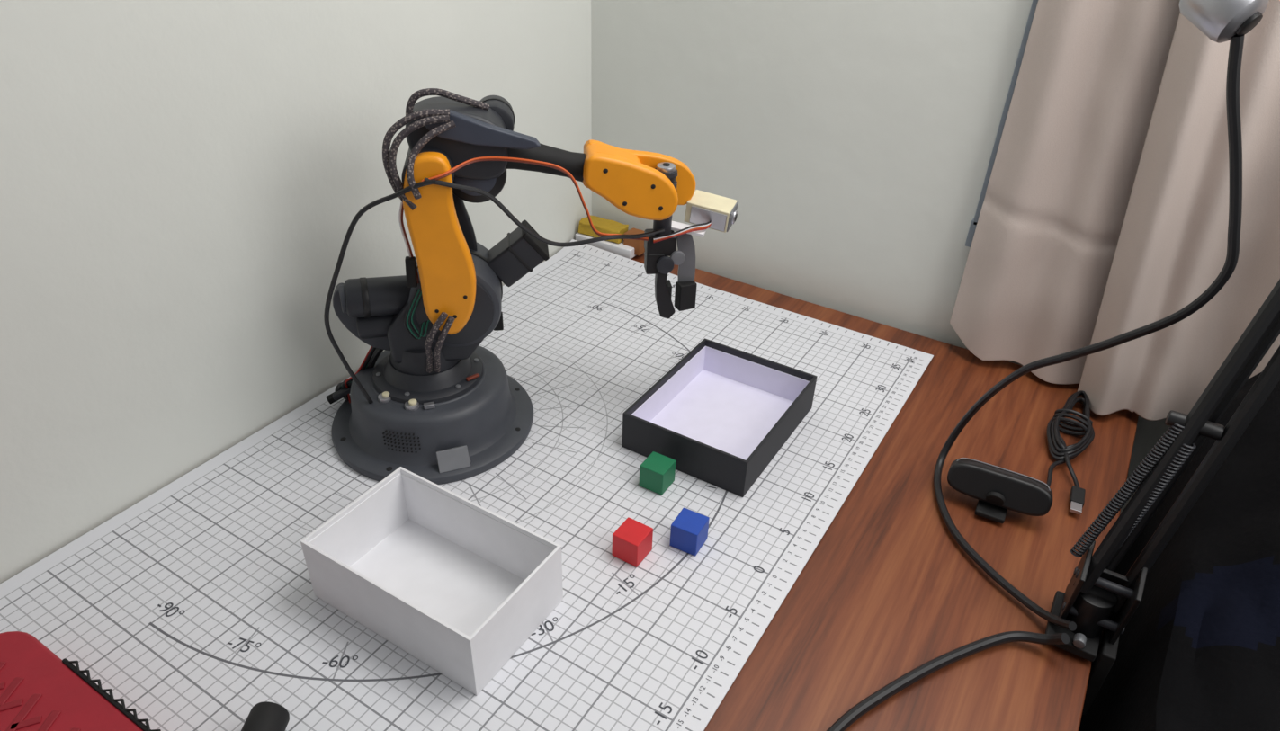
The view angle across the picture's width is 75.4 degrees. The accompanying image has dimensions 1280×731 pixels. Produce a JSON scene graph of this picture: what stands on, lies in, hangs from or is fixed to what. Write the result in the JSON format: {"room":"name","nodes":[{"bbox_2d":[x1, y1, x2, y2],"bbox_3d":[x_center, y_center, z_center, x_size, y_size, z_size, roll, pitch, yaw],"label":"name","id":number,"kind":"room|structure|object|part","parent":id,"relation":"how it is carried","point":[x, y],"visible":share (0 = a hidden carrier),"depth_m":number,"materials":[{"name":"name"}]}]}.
{"room":"workspace","nodes":[
{"label":"workspace","id":0,"kind":"room"},
{"bbox_2d":[0,0,591,584],"bbox_3d":[-0.700,-0.085,0.068,0.061,2.500,2.350,20,37,25],"label":"wall","id":1,"kind":"structure","parent":0,"point":[183,183],"depth_m":0.67,"materials":[{"name":"paint"}]},
{"bbox_2d":[590,0,1171,514],"bbox_3d":[0.795,-0.313,0.497,2.090,2.500,0.050,20,37,25],"label":"wall","id":2,"kind":"structure","parent":0,"point":[853,141],"depth_m":0.94,"materials":[{"name":"paint"}]},
{"bbox_2d":[965,218,976,247],"bbox_3d":[0.722,-0.008,0.703,0.870,0.030,0.008,20,37,25],"label":"frame","id":3,"kind":"object","parent":2,"relation":"attached to","point":[971,230],"visible":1,"depth_m":0.88,"materials":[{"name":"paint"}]},
{"bbox_2d":[973,0,1038,224],"bbox_3d":[0.737,-0.423,0.430,0.870,0.975,0.008,20,37,25],"label":"window","id":4,"kind":"structure","parent":2,"relation":"in","point":[1020,56],"depth_m":0.81,"materials":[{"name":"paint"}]},
{"bbox_2d":[949,0,1279,420],"bbox_3d":[0.696,-0.387,0.422,0.958,1.195,0.071,20,37,25],"label":"curtain","id":5,"kind":"object","parent":2,"relation":"hanging from","point":[1104,215],"visible":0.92,"depth_m":0.76,"materials":[{"name":"fabric"}]},
{"bbox_3d":[0.436,-0.488,0.577,0.176,1.177,0.030,19,37,23],"label":"panel","id":6,"kind":"part","parent":5,"relation":"part of","materials":[{"name":"fabric"}]},
{"bbox_3d":[0.745,-0.357,0.394,0.754,1.178,0.055,20,37,25],"label":"panel","id":7,"kind":"part","parent":5,"relation":"part of","materials":[{"name":"fabric"}]},
{"bbox_3d":[0.136,1.284,0.352,2.090,0.050,2.400,20,37,25],"label":"floor","id":8,"kind":"structure","parent":0,"visible":0},
{"bbox_2d":[630,252,1138,730],"bbox_3d":[-0.038,0.456,0.877,0.704,0.746,0.959,20,37,25],"label":"desk","id":9,"kind":"object","parent":8,"relation":"on","point":[887,591],"visible":0.26,"depth_m":0.65,"materials":[{"name":"brown wood"}]},
{"bbox_2d":[0,239,933,730],"bbox_3d":[-0.109,0.103,0.719,0.495,0.010,0.858,20,37,25],"label":"mat","id":10,"kind":"object","parent":9,"relation":"on","point":[195,604],"depth_m":0.65,"materials":[{"name":"white paper"}]},
{"bbox_2d":[0,631,161,730],"bbox_3d":[-0.364,0.246,0.463,0.220,0.033,0.151,20,37,25],"label":"notebook","id":11,"kind":"object","parent":10,"relation":"on","point":[40,691],"visible":1,"depth_m":0.51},
{"bbox_3d":[-0.308,0.209,0.498,0.138,0.003,0.003,20,37,25],"label":"zipper cord","id":12,"kind":"part","parent":11,"relation":"part of","materials":[{"name":"black plastic"}]},
{"bbox_2d":[241,701,289,730],"bbox_3d":[-0.233,0.243,0.482,0.024,0.024,0.092,3,33,1],"label":"marker","id":13,"kind":"object","parent":10,"relation":"on","point":[264,716],"visible":1,"depth_m":0.51,"materials":[{"name":"plastic"}]},
{"bbox_2d":[300,466,563,695],"bbox_3d":[-0.148,0.149,0.601,0.156,0.056,0.097,20,37,25],"label":"box","id":14,"kind":"object","parent":10,"relation":"on","point":[456,585],"visible":1,"depth_m":0.61,"materials":[{"name":"white plastic"}]},
{"bbox_2d":[611,517,653,567],"bbox_3d":[-0.006,0.139,0.653,0.024,0.024,0.024,20,37,25],"label":"cube","id":15,"kind":"object","parent":10,"relation":"on","point":[632,540],"visible":1,"depth_m":0.65,"materials":[{"name":"paint"}]},
{"bbox_2d":[638,451,676,495],"bbox_3d":[0.015,0.094,0.724,0.024,0.024,0.024,19,37,24],"label":"cube","id":16,"kind":"object","parent":10,"relation":"on","point":[657,471],"visible":1,"depth_m":0.72,"materials":[{"name":"paint"}]},
{"bbox_2d":[669,508,709,555],"bbox_3d":[0.040,0.133,0.665,0.024,0.024,0.024,18,36,23],"label":"cube","id":17,"kind":"object","parent":10,"relation":"on","point":[689,530],"visible":1,"depth_m":0.66,"materials":[{"name":"paint"}]},
{"bbox_2d":[621,338,817,497],"bbox_3d":[0.078,0.043,0.790,0.125,0.039,0.158,20,37,25],"label":"box","id":18,"kind":"object","parent":10,"relation":"on","point":[723,413],"visible":1,"depth_m":0.80,"materials":[{"name":"black plastic"}]},
{"bbox_2d":[323,88,738,484],"bbox_3d":[-0.104,-0.082,0.721,0.384,0.313,0.188,-3,34,-8],"label":"robot arm","id":19,"kind":"object","parent":9,"relation":"on","point":[436,405],"visible":1,"depth_m":0.71},
{"bbox_3d":[-0.221,-0.059,0.710,0.061,0.036,0.033,-9,35,-16],"label":"shoulder counter motor","id":20,"kind":"part","parent":19,"relation":"part of","materials":[{"name":"plastic"}]},
{"bbox_2d":[382,429,420,453],"bbox_3d":[-0.207,0.066,0.719,0.034,0.021,0.003,7,34,7],"label":"vent","id":21,"kind":"object","parent":19,"relation":"attached to","point":[393,441],"depth_m":0.72,"materials":[{"name":"black plastic"}]},
{"bbox_3d":[-0.158,-0.093,0.659,0.050,0.155,0.015,-3,34,-8],"label":"arm","id":22,"kind":"part","parent":19,"relation":"part of","materials":[{"name":"orange plastic"}]},
{"bbox_3d":[-0.163,0.082,0.723,0.027,0.019,0.004,-11,11,-20],"label":"plate","id":23,"kind":"part","parent":19,"relation":"part of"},
{"bbox_3d":[-0.166,-0.125,0.707,0.050,0.155,0.008,-3,34,-8],"label":"arm","id":24,"kind":"part","parent":19,"relation":"part of","materials":[{"name":"plastic"}]},
{"bbox_3d":[-0.119,-0.179,0.630,0.085,0.029,0.010,-3,34,-8],"label":"elbow plate","id":25,"kind":"part","parent":19,"relation":"part of","materials":[{"name":"plastic"}]},
{"bbox_3d":[-0.120,-0.202,0.681,0.032,0.032,0.034,-3,34,-8],"label":"elbow motor","id":26,"kind":"part","parent":19,"relation":"part of","materials":[{"name":"plastic"}]},
{"bbox_3d":[-0.109,-0.098,0.732,0.046,0.030,0.029,-35,32,14],"label":"shoulder motor","id":27,"kind":"part","parent":19,"relation":"part of","materials":[{"name":"plastic"}]},
{"bbox_3d":[0.021,-0.140,0.704,0.020,0.056,0.020,-3,34,-8],"label":"wrist motor","id":28,"kind":"part","parent":19,"relation":"part of","materials":[{"name":"plastic"}]},
{"bbox_3d":[0.022,-0.164,0.688,0.016,0.005,0.016,-3,34,-8],"label":"wrist motor lid","id":29,"kind":"part","parent":19,"relation":"part of","materials":[{"name":"metal"}]},
{"bbox_2d":[575,214,644,259],"bbox_3d":[-0.038,-0.175,1.122,0.098,0.034,0.036,20,37,25],"label":"pack","id":30,"kind":"object","parent":9,"relation":"on","point":[628,248],"visible":0.81,"depth_m":1.11},
{"bbox_2d":[947,457,1052,523],"bbox_3d":[0.306,0.107,0.708,0.084,0.036,0.038,18,36,23],"label":"webcam","id":31,"kind":"object","parent":9,"relation":"on","point":[998,490],"visible":1,"depth_m":0.70,"materials":[{"name":"black plastic"}]},
{"bbox_3d":[0.310,0.093,0.708,0.079,0.008,0.005,18,36,23],"label":"chrome trim","id":32,"kind":"part","parent":31,"relation":"part of","materials":[{"name":"metal"}]},
{"bbox_2d":[826,35,1279,730],"bbox_3d":[0.252,0.049,0.449,0.221,0.565,0.467,20,37,25],"label":"stand","id":33,"kind":"object","parent":9,"relation":"on","point":[1087,622],"visible":0.96,"depth_m":0.55,"materials":[{"name":"metal"}]},
{"bbox_3d":[0.318,0.190,0.606,0.034,0.008,0.050,20,37,25],"label":"clamp plate","id":34,"kind":"part","parent":33,"relation":"part of","materials":[{"name":"black metal"}]},
{"bbox_3d":[0.322,0.175,0.594,0.026,0.034,0.026,20,37,25],"label":"post","id":35,"kind":"part","parent":33,"relation":"part of","materials":[{"name":"black plastic"}]},
{"bbox_2d":[1179,0,1268,43],"bbox_3d":[0.325,-0.201,0.461,0.032,0.039,0.041,-18,38,-28],"label":"camera","id":36,"kind":"object","parent":33,"relation":"attached to","point":[1220,21],"visible":1,"depth_m":0.45,"materials":[{"name":"metal"}]},
{"bbox_2d":[1046,390,1094,515],"bbox_3d":[0.407,0.074,0.784,0.047,0.020,0.208,20,37,25],"label":"cable","id":37,"kind":"object","parent":9,"relation":"on","point":[1057,446],"visible":1,"depth_m":0.79,"materials":[{"name":"rubber"}]},
{"bbox_2d":[1078,372,1279,730],"bbox_3d":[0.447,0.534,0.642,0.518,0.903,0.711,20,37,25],"label":"monitor","id":38,"kind":"object","parent":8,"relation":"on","point":[1200,649],"visible":0.65,"depth_m":0.57,"materials":[{"name":"black plastic"}]}
]}

